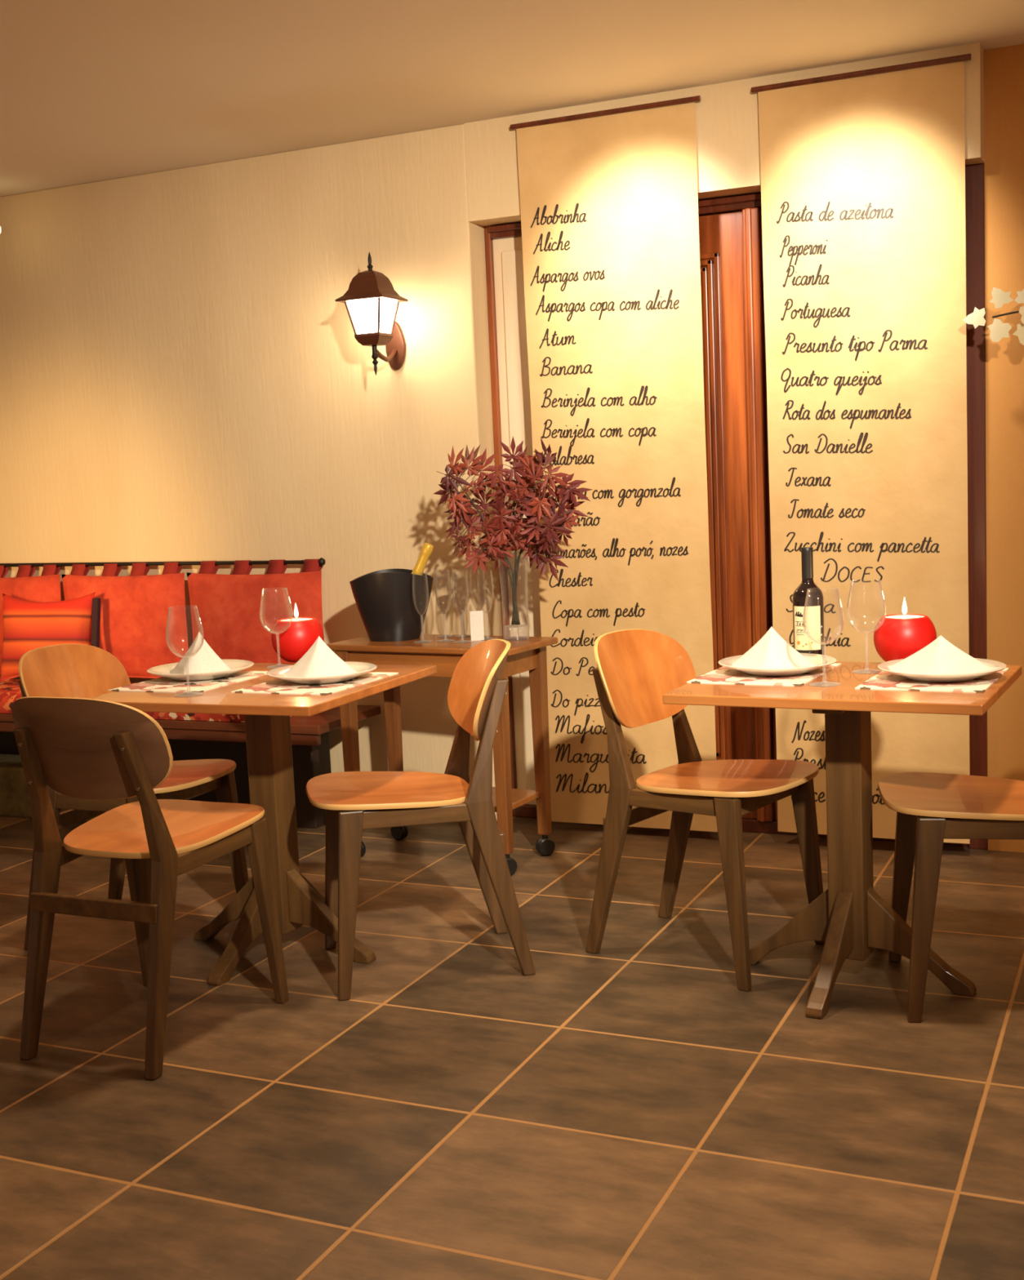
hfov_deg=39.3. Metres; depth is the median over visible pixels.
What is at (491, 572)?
bowl
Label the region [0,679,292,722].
seat pad
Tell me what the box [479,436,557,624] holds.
branch
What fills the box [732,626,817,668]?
folded napkin
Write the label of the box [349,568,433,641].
ice bucket
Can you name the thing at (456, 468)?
branch
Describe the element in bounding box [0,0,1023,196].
ceiling
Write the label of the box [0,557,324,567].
rod
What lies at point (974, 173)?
trim
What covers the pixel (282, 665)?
wine glass
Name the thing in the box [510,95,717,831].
menu banner
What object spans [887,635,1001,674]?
folded napkin
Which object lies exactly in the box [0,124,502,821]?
wall
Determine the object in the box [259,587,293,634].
bowl
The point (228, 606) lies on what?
cushion
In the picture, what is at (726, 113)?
wall
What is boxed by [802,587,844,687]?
wine glass
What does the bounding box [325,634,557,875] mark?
trolley
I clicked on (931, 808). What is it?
dining chair
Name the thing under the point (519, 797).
shelf
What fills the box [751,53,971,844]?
menu banner
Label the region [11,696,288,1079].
dining chair
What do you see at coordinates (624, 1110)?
floor
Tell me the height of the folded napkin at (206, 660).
0.122 m
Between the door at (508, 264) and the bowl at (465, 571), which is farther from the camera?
the door at (508, 264)
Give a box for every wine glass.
[165,604,204,697]
[259,587,293,668]
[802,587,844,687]
[846,579,885,674]
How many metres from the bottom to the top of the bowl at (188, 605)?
0.134 m
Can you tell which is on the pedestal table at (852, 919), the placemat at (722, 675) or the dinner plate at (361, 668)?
the placemat at (722, 675)
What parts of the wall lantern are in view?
glass pane, bracket arm, glass pane, wall plate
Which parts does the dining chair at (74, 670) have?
leg, backrest, rail, leg, leg, rail, seat, leg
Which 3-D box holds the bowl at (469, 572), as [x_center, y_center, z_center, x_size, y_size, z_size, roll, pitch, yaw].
[-0.115,-0.168,4.846,0.054,0.142,0.054,1,7,25]
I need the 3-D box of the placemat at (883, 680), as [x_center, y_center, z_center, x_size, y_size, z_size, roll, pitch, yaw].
[1.022,0.092,3.474,0.290,0.002,0.380,1,8,27]
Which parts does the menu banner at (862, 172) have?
hanging rod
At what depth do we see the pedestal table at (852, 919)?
3.50 m
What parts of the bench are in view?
rail, post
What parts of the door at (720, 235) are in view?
panel moulding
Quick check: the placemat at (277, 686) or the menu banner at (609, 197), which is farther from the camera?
the menu banner at (609, 197)
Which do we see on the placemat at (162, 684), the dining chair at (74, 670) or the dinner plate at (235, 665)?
the dinner plate at (235, 665)
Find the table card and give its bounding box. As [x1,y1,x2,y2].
[469,610,484,640]
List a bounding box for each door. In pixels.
[492,235,541,804]
[697,211,756,818]
[760,208,777,820]
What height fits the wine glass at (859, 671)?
0.232 m
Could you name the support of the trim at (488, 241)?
attached to the wall at (184, 377)
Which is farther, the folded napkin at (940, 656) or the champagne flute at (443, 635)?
the champagne flute at (443, 635)
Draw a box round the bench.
[0,705,380,828]
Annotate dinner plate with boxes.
[146,659,253,681]
[266,661,377,684]
[718,653,836,676]
[877,657,1006,682]
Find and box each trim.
[484,226,516,816]
[488,192,761,239]
[515,804,968,846]
[742,207,774,822]
[964,163,987,849]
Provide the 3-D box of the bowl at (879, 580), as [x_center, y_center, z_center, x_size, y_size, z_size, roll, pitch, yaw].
[0.890,-0.083,3.608,0.097,0.134,0.097,1,7,25]
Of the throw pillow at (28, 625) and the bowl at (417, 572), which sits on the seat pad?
the throw pillow at (28, 625)
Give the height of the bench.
0.437 m
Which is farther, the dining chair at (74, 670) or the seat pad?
the seat pad
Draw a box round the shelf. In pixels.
[491,786,540,812]
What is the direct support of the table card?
on the trolley
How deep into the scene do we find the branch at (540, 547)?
4.64 m
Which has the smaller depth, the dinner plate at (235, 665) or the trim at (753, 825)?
the dinner plate at (235, 665)
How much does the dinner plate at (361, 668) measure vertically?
0.030 m
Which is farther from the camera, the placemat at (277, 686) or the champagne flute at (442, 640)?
the champagne flute at (442, 640)
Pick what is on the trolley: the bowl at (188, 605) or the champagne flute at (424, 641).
the champagne flute at (424, 641)
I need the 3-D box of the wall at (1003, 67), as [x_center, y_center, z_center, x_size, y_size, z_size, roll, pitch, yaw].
[2.984,-0.580,4.151,3.028,2.520,0.500,1,7,25]
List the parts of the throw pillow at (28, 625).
trim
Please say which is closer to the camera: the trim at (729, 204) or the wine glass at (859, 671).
the wine glass at (859, 671)
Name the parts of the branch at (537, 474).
stem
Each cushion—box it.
[0,564,61,674]
[61,562,188,678]
[186,559,324,663]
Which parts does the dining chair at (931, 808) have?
leg, leg, seat, rail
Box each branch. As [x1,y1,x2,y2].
[433,444,519,624]
[444,507,520,624]
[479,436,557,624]
[500,437,592,624]
[510,493,580,624]
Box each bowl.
[165,604,204,657]
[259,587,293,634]
[412,572,428,615]
[451,571,468,615]
[469,572,485,610]
[476,572,493,613]
[802,587,844,644]
[846,579,885,633]
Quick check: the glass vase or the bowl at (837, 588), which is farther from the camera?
the glass vase
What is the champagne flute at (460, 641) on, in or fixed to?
on the trolley
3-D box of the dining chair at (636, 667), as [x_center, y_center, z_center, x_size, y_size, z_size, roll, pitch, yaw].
[0.511,0.410,3.807,0.554,0.854,0.434,3,9,39]
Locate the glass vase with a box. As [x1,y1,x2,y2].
[497,557,528,640]
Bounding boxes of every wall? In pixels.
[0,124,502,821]
[463,42,983,226]
[983,44,1023,852]
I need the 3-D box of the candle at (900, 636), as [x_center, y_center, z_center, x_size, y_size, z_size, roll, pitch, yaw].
[1.016,-0.023,3.711,0.158,0.176,0.158,1,7,25]
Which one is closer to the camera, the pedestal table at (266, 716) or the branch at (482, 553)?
the pedestal table at (266, 716)
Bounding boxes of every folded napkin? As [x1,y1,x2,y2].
[169,631,230,675]
[284,635,356,676]
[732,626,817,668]
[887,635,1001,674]
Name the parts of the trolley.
leg, leg, leg, leg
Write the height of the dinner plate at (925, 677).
0.030 m
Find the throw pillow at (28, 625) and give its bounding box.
[0,591,100,682]
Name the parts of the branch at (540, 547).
stem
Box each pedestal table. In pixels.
[88,662,436,986]
[662,661,1022,1018]
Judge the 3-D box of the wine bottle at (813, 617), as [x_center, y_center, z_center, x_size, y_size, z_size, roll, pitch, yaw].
[0.786,-0.091,3.811,0.081,0.309,0.082,-1,7,11]
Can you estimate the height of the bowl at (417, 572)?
0.142 m
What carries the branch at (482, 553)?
in the glass vase
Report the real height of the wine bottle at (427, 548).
0.299 m
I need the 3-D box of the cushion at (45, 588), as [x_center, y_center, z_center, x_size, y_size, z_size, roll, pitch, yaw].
[-2.139,-0.079,6.077,0.622,0.476,0.115,1,7,25]
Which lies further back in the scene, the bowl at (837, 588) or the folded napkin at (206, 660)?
the folded napkin at (206, 660)
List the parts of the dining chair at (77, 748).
leg, rail, backrest, leg, leg, seat, rail, leg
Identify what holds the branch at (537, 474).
in the glass vase
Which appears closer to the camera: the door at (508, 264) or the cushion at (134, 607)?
the door at (508, 264)
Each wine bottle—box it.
[410,542,433,575]
[792,546,824,654]
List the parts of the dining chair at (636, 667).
leg, backrest, rail, leg, seat, leg, rail, leg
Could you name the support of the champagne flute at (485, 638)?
on the trolley
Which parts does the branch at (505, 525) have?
stem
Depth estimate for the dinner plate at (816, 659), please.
3.60 m
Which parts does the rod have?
rod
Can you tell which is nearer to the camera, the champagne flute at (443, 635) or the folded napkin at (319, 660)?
the folded napkin at (319, 660)
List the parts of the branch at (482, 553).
stem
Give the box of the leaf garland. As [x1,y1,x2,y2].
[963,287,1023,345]
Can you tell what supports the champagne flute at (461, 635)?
on the trolley
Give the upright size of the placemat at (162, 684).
0.002 m
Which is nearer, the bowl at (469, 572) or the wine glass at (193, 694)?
the wine glass at (193, 694)
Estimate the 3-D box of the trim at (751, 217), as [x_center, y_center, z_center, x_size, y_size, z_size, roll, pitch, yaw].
[0.849,-0.404,4.922,0.056,2.089,0.076,1,7,25]
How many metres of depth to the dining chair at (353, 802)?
3.69 m
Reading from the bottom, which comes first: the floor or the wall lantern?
the floor
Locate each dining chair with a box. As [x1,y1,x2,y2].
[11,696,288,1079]
[17,643,248,950]
[305,639,535,1000]
[585,628,825,991]
[877,772,1023,1022]
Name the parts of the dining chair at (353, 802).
leg, leg, seat, rail, leg, backrest, leg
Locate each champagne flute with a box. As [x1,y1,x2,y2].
[412,572,431,643]
[434,568,453,637]
[435,572,454,642]
[451,571,471,643]
[453,568,471,637]
[469,572,488,637]
[476,572,497,640]
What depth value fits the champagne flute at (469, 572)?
4.85 m
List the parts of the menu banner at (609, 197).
hanging rod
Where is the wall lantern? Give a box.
[334,252,408,375]
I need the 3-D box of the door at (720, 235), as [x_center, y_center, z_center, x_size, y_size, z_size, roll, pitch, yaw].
[0.697,-0.407,5.007,0.292,2.087,0.059,1,7,25]
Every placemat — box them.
[107,671,267,693]
[231,671,398,695]
[686,662,840,686]
[854,667,1008,693]
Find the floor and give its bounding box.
[0,815,1023,1279]
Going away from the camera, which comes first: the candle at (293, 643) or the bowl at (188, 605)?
the bowl at (188, 605)
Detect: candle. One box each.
[271,604,324,662]
[873,597,936,662]

